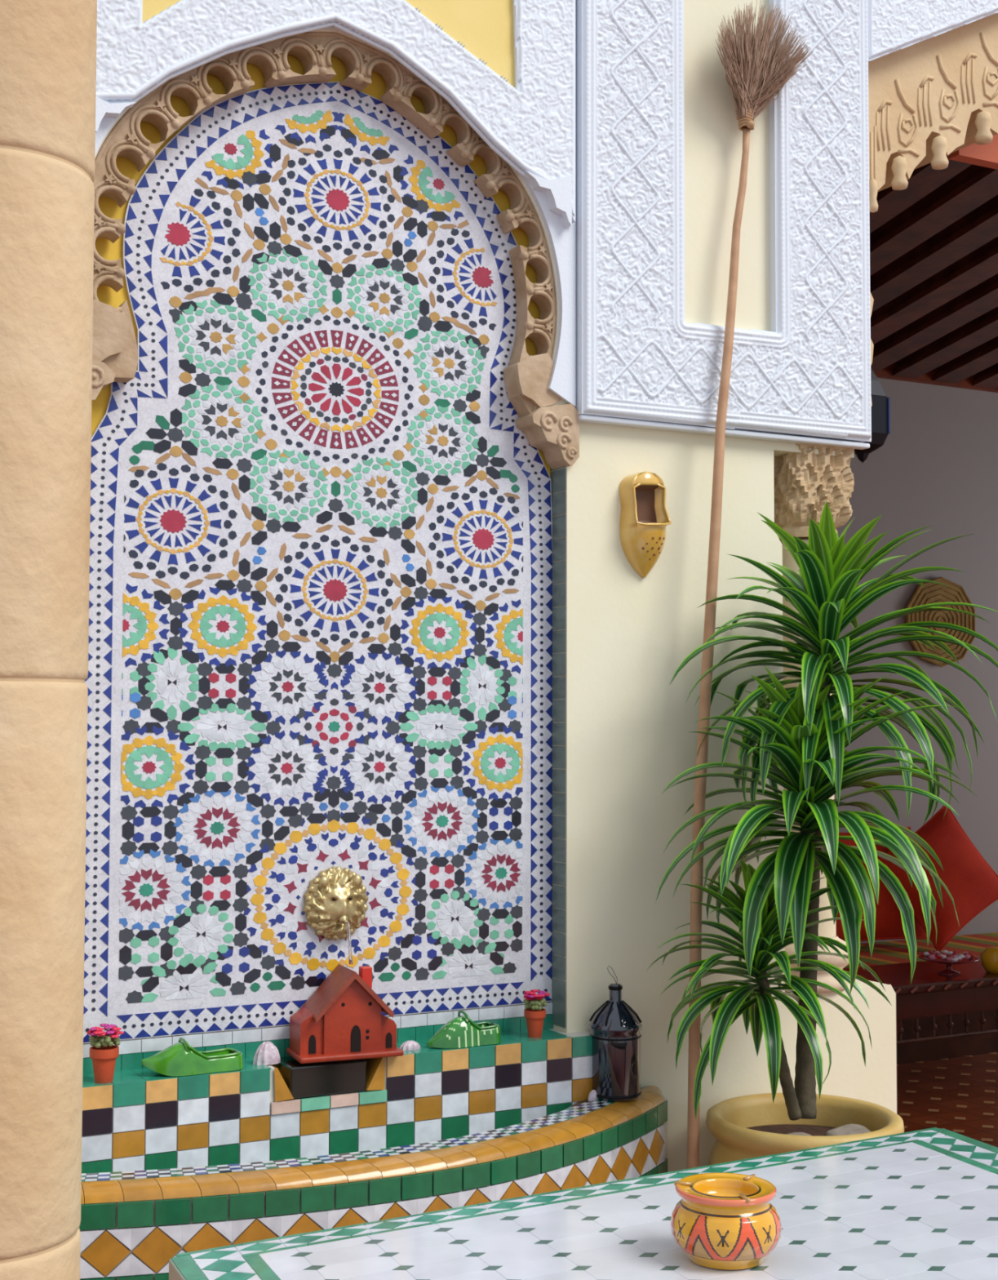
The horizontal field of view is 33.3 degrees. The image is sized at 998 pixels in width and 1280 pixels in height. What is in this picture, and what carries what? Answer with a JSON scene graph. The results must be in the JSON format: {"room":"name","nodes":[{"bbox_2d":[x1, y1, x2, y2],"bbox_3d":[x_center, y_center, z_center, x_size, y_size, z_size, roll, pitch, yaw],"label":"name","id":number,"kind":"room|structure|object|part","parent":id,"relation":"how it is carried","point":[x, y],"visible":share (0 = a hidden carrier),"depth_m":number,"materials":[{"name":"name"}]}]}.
{"room":"courtyard","nodes":[
{"label":"courtyard","id":0,"kind":"room"},
{"bbox_2d":[91,13,997,1172],"bbox_3d":[-0.709,-0.552,3.249,5.166,4.400,0.210,2,-3,-28],"label":"wall","id":1,"kind":"structure","parent":0,"point":[620,735],"depth_m":3.67,"materials":[{"name":"beige paint"}]},
{"bbox_2d":[82,81,553,1074],"bbox_3d":[-0.338,-0.157,3.404,1.029,1.997,0.012,2,-3,-28],"label":"mosaic panel","id":2,"kind":"object","parent":1,"relation":"attached to","point":[320,637],"visible":0.96,"depth_m":3.38,"materials":[{"name":"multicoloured tile"}]},
{"bbox_2d":[302,866,368,940],"bbox_3d":[-0.321,0.530,3.350,0.141,0.149,0.063,2,-3,-28],"label":"spout","id":3,"kind":"object","parent":2,"relation":"attached to","point":[337,894],"visible":0.98,"depth_m":3.34,"materials":[{"name":"gold metal"}]},
{"bbox_2d":[342,919,352,964],"bbox_3d":[-0.300,0.599,3.313,0.009,0.088,0.029,2,-3,-38],"label":"water jet","id":4,"kind":"object","parent":3,"relation":"attached to","point":[345,921],"visible":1,"depth_m":3.31,"materials":[{"name":"white"}]},
{"bbox_2d":[94,26,575,406],"bbox_3d":[-0.464,-1.109,3.300,1.420,1.180,0.015,2,-3,-28],"label":"trim","id":5,"kind":"structure","parent":1,"relation":"attached to","point":[562,239],"depth_m":3.60,"materials":[{"name":"white paint"}]},
{"bbox_2d":[95,0,575,227],"bbox_3d":[-0.338,-1.304,3.352,1.136,0.806,0.027,2,-3,-28],"label":"trim","id":6,"kind":"structure","parent":1,"relation":"attached to","point":[507,67],"depth_m":3.46,"materials":[{"name":"white paint"}]},
{"bbox_3d":[-0.326,-1.340,3.372,0.816,0.373,0.005,2,-3,-28],"label":"yellow panel","id":7,"kind":"part","parent":6,"relation":"part of","materials":[{"name":"paint"}]},
{"bbox_2d":[91,31,579,469],"bbox_3d":[-0.340,-0.810,3.380,1.126,0.854,0.081,2,-3,-28],"label":"arch","id":8,"kind":"object","parent":1,"relation":"attached to","point":[527,378],"visible":0.86,"depth_m":3.42,"materials":[{"name":"paint"}]},
{"bbox_2d":[619,471,671,577],"bbox_3d":[0.327,-0.254,3.654,0.110,0.232,0.066,2,-3,-28],"label":"slipper","id":9,"kind":"object","parent":1,"relation":"hanging from","point":[645,517],"visible":1,"depth_m":3.65,"materials":[{"name":"gold ceramic"}]},
{"bbox_2d":[869,111,993,212],"bbox_3d":[1.071,-1.187,4.132,0.398,0.313,0.046,2,-3,-28],"label":"pendant","id":10,"kind":"object","parent":1,"relation":"attached to","point":[902,136],"depth_m":4.12,"materials":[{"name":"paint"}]},
{"bbox_2d":[868,0,997,62],"bbox_3d":[1.670,-2.126,4.564,1.875,1.524,0.209,2,-3,-28],"label":"carved wall panel","id":11,"kind":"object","parent":1,"relation":"attached to","point":[894,25],"depth_m":4.07,"materials":[{"name":"white paint"}]},
{"bbox_2d":[785,978,897,1113],"bbox_3d":[0.712,1.256,4.037,0.329,0.868,0.370,2,-3,-28],"label":"wall","id":12,"kind":"structure","parent":0,"point":[876,1082],"depth_m":3.91,"materials":[{"name":"beige paint"}]},
{"bbox_2d":[773,443,854,993],"bbox_3d":[0.728,0.178,3.981,0.224,1.285,0.224,2,-3,-28],"label":"slim column","id":13,"kind":"structure","parent":12,"relation":"on","point":[805,481],"depth_m":3.92,"materials":[{"name":"beige"}]},
{"bbox_2d":[834,377,997,942],"bbox_3d":[1.705,-0.217,8.214,6.900,4.200,0.150,2,-3,-28],"label":"wall","id":14,"kind":"structure","parent":0,"point":[937,467],"depth_m":8.42,"materials":[{"name":"grey paint"}]},
{"bbox_2d":[905,576,975,666],"bbox_3d":[2.217,-0.091,8.376,0.451,0.454,0.029,2,-3,-28],"label":"woven tray","id":15,"kind":"object","parent":14,"relation":"attached to","point":[933,593],"visible":0.59,"depth_m":8.38,"materials":[{"name":"wicker"}]},
{"bbox_2d":[870,133,997,392],"bbox_3d":[2.891,-1.593,7.009,7.800,0.846,3.200,2,-3,-28],"label":"ceiling","id":16,"kind":"structure","parent":0,"point":[934,241],"depth_m":7.00,"materials":[{"name":"brown wood"}]},
{"bbox_2d":[854,368,891,462],"bbox_3d":[1.017,-1.231,4.692,0.162,1.473,0.141,2,-3,-28],"label":"hanging lantern","id":17,"kind":"object","parent":16,"relation":"hanging from","point":[881,407],"visible":0.34,"depth_m":4.62,"materials":[{"name":"black metal"}]},
{"bbox_2d":[897,1052,997,1147],"bbox_3d":[1.690,1.679,2.708,15.000,0.102,13.000,2,-3,-28],"label":"floor","id":18,"kind":"structure","parent":0,"point":[960,1095],"depth_m":6.64,"materials":[{"name":"ceramic"}]},
{"bbox_2d":[0,0,97,1279],"bbox_3d":[-0.673,-0.199,2.212,0.255,3.600,0.255,2,-3,-28],"label":"stone column","id":19,"kind":"structure","parent":18,"relation":"on","point":[48,47],"depth_m":2.12,"materials":[{"name":"stone"}]},
{"bbox_2d":[79,1028,667,1279],"bbox_3d":[-0.274,1.231,3.155,1.571,0.832,0.401,2,-3,-28],"label":"fountain","id":20,"kind":"object","parent":18,"relation":"on","point":[171,1166],"visible":0.77,"depth_m":3.13,"materials":[{"name":"multicoloured"}]},
{"bbox_2d":[86,1023,124,1083],"bbox_3d":[-0.723,0.759,3.061,0.063,0.100,0.066,2,-3,-28],"label":"flower pot","id":21,"kind":"object","parent":20,"relation":"on","point":[104,1054],"visible":1,"depth_m":3.04,"materials":[{"name":"ceramic"}]},
{"bbox_3d":[-0.724,0.778,3.057,0.053,0.062,0.053,2,-3,-28],"label":"pot","id":22,"kind":"part","parent":21,"relation":"part of","materials":[{"name":"ceramic"}]},
{"bbox_2d":[142,1037,243,1076],"bbox_3d":[-0.578,0.781,3.146,0.196,0.063,0.070,2,-3,-28],"label":"slipper","id":23,"kind":"object","parent":20,"relation":"on","point":[179,1059],"visible":1,"depth_m":3.12,"materials":[{"name":"green ceramic"}]},
{"bbox_2d":[253,1040,279,1065],"bbox_3d":[-0.449,0.795,3.219,0.055,0.043,0.033,2,-3,-28],"label":"seashell","id":24,"kind":"object","parent":20,"relation":"on","point":[267,1054],"visible":1,"depth_m":3.21,"materials":[{"name":"white"}]},
{"bbox_2d":[286,964,404,1063],"bbox_3d":[-0.305,0.733,3.293,0.210,0.170,0.116,1,-3,-22],"label":"house","id":25,"kind":"object","parent":20,"relation":"on","point":[343,1020],"visible":1,"depth_m":3.26,"materials":[{"name":"ceramic"}]},
{"bbox_3d":[-0.304,0.811,3.287,0.210,0.012,0.110,1,-3,-22],"label":"plate","id":26,"kind":"part","parent":25,"relation":"part of","materials":[{"name":"ceramic"}]},
{"bbox_2d":[400,1040,420,1050],"bbox_3d":[-0.180,0.815,3.361,0.045,0.017,0.028,2,-3,-28],"label":"seashell","id":27,"kind":"object","parent":20,"relation":"on","point":[410,1045],"visible":0.97,"depth_m":3.35,"materials":[{"name":"white"}]},
{"bbox_2d":[427,1009,501,1048],"bbox_3d":[-0.072,0.791,3.406,0.165,0.070,0.058,2,-3,-28],"label":"slipper","id":28,"kind":"object","parent":20,"relation":"on","point":[457,1033],"visible":1,"depth_m":3.38,"materials":[{"name":"green ceramic"}]},
{"bbox_2d":[523,989,550,1037],"bbox_3d":[0.074,0.784,3.496,0.056,0.094,0.059,-1,-3,31],"label":"flower pot","id":29,"kind":"object","parent":20,"relation":"on","point":[535,1015],"visible":1,"depth_m":3.48,"materials":[{"name":"ceramic"}]},
{"bbox_3d":[0.075,0.803,3.496,0.046,0.056,0.046,2,-3,-28],"label":"pot","id":30,"kind":"part","parent":29,"relation":"part of","materials":[{"name":"ceramic"}]},
{"bbox_2d":[588,1089,598,1101],"bbox_3d":[0.197,0.951,3.488,0.025,0.022,0.015,2,-3,-28],"label":"seashell","id":31,"kind":"object","parent":20,"relation":"on","point":[593,1096],"visible":1,"depth_m":3.48,"materials":[{"name":"white"}]},
{"bbox_2d":[588,965,642,1102],"bbox_3d":[0.246,0.826,3.525,0.114,0.276,0.114,2,-3,-28],"label":"glass lantern","id":32,"kind":"object","parent":20,"relation":"on","point":[615,1028],"visible":0.98,"depth_m":3.48,"materials":[{"name":"black metal"}]},
{"bbox_2d":[168,1127,997,1279],"bbox_3d":[0.396,1.220,2.116,1.552,0.760,1.204,2,-3,-28],"label":"table","id":33,"kind":"object","parent":18,"relation":"on","point":[921,1204],"visible":0.93,"depth_m":2.39,"materials":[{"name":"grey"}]},
{"bbox_2d":[671,1172,782,1270],"bbox_3d":[0.311,0.796,2.286,0.151,0.100,0.151,2,-3,-28],"label":"ashtray","id":34,"kind":"object","parent":33,"relation":"on","point":[729,1221],"visible":1,"depth_m":2.23,"materials":[{"name":"yellow ceramic"}]},
{"bbox_2d":[687,0,813,1168],"bbox_3d":[0.539,0.098,3.680,0.465,3.149,0.104,2,-3,-39],"label":"broom","id":35,"kind":"object","parent":18,"relation":"on","point":[755,77],"visible":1,"depth_m":3.73,"materials":[{"name":"brown wood"}]},
{"bbox_3d":[0.466,0.250,3.626,0.045,2.839,0.310,-2,-3,35],"label":"handle","id":36,"kind":"part","parent":35,"relation":"part of","materials":[{"name":"brown wood"}]},
{"bbox_2d":[706,1093,904,1164],"bbox_3d":[0.647,1.335,3.525,0.414,0.662,0.414,2,-3,-28],"label":"planter pot","id":37,"kind":"object","parent":18,"relation":"on","point":[750,1126],"visible":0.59,"depth_m":3.60,"materials":[{"name":"ceramic"}]},
{"bbox_2d":[786,1132,811,1135],"bbox_3d":[0.619,1.043,3.437,0.092,0.046,0.079,2,-3,-28],"label":"stone","id":38,"kind":"object","parent":37,"relation":"on","point":[793,1133],"visible":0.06,"depth_m":3.45,"materials":[{"name":"grey stone"}]},
{"bbox_2d":[646,501,997,1120],"bbox_3d":[0.733,0.355,3.482,0.891,1.299,0.665,2,-3,-28],"label":"dracaena","id":39,"kind":"object","parent":37,"relation":"in","point":[806,731],"visible":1,"depth_m":3.43,"materials":[{"name":"green plant"}]},
{"bbox_3d":[0.580,0.833,3.458,0.106,0.327,0.028,1,-3,-23],"label":"stem","id":40,"kind":"part","parent":39,"relation":"part of","materials":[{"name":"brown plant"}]},
{"bbox_3d":[0.641,0.461,3.506,0.025,0.222,0.065,0,-3,-4],"label":"stem","id":41,"kind":"part","parent":39,"relation":"part of","materials":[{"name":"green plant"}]},
{"bbox_3d":[0.674,0.512,3.556,0.129,0.993,0.072,2,-3,-28],"label":"stem","id":42,"kind":"part","parent":39,"relation":"part of","materials":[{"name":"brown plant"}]},
{"bbox_2d":[824,1124,871,1136],"bbox_3d":[0.741,1.049,3.524,0.109,0.043,0.075,2,-3,-28],"label":"stone","id":43,"kind":"object","parent":37,"relation":"on","point":[848,1129],"visible":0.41,"depth_m":3.51,"materials":[{"name":"grey stone"}]},
{"bbox_2d":[843,955,997,1044],"bbox_3d":[2.031,1.591,6.920,1.700,0.470,0.492,2,-3,-28],"label":"table","id":44,"kind":"object","parent":18,"relation":"on","point":[932,993],"visible":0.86,"depth_m":6.58,"materials":[{"name":"red wood"}]},
{"bbox_3d":[1.477,1.632,6.426,0.160,0.340,0.060,2,-3,-28],"label":"leg","id":45,"kind":"part","parent":44,"relation":"part of","materials":[{"name":"red wood"}]},
{"bbox_2d":[918,950,980,975],"bbox_3d":[1.818,1.304,6.736,0.242,0.086,0.242,2,-3,-28],"label":"dish","id":46,"kind":"object","parent":44,"relation":"on","point":[950,958],"visible":1,"depth_m":6.71,"materials":[{"name":"red glass"}]},
{"bbox_2d":[980,946,997,973],"bbox_3d":[2.011,1.299,6.771,0.110,0.100,0.110,2,-3,-28],"label":"jar","id":47,"kind":"object","parent":44,"relation":"on","point":[989,957],"visible":1,"depth_m":6.74,"materials":[{"name":"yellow ceramic"}]},
{"bbox_2d":[844,932,997,1064],"bbox_3d":[2.755,1.675,8.169,3.400,0.420,0.735,2,-3,-28],"label":"bench","id":48,"kind":"object","parent":18,"relation":"on","point":[892,952],"visible":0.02,"depth_m":7.43,"materials":[{"name":"brown wood"}]},
{"bbox_2d":[835,826,930,941],"bbox_3d":[1.712,1.159,7.863,0.732,0.530,0.232,2,-3,-29],"label":"cushion","id":49,"kind":"object","parent":48,"relation":"on","point":[889,924],"visible":0.12,"depth_m":7.80,"materials":[{"name":"red fabric"}]},
{"bbox_3d":[2.755,1.545,8.175,3.400,0.160,0.735,2,-3,-28],"label":"mattress","id":50,"kind":"part","parent":48,"relation":"part of","materials":[{"name":"fabric"}]},
{"bbox_2d":[878,805,997,951],"bbox_3d":[2.095,1.116,7.872,0.710,0.677,0.238,1,-3,-22],"label":"cushion","id":51,"kind":"object","parent":48,"relation":"on","point":[972,883],"visible":0.68,"depth_m":7.81,"materials":[{"name":"red fabric"}]},
{"bbox_3d":[-1.155,-0.307,3.154,4.300,3.900,0.300,2,-3,-28],"label":"wall","id":52,"kind":"structure","parent":0,"visible":0},
{"bbox_2d":[574,0,871,449],"bbox_3d":[0.441,-1.336,3.985,0.800,1.760,0.414,2,-3,-28],"label":"carved wall panel","id":53,"kind":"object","parent":52,"relation":"attached to","point":[659,138],"depth_m":3.80,"materials":[{"name":"white paint"}]},
{"bbox_3d":[0.514,-1.193,3.828,0.258,0.980,0.008,2,-3,-28],"label":"plain panel","id":54,"kind":"part","parent":53,"relation":"part of","materials":[{"name":"beige paint"}]}
]}

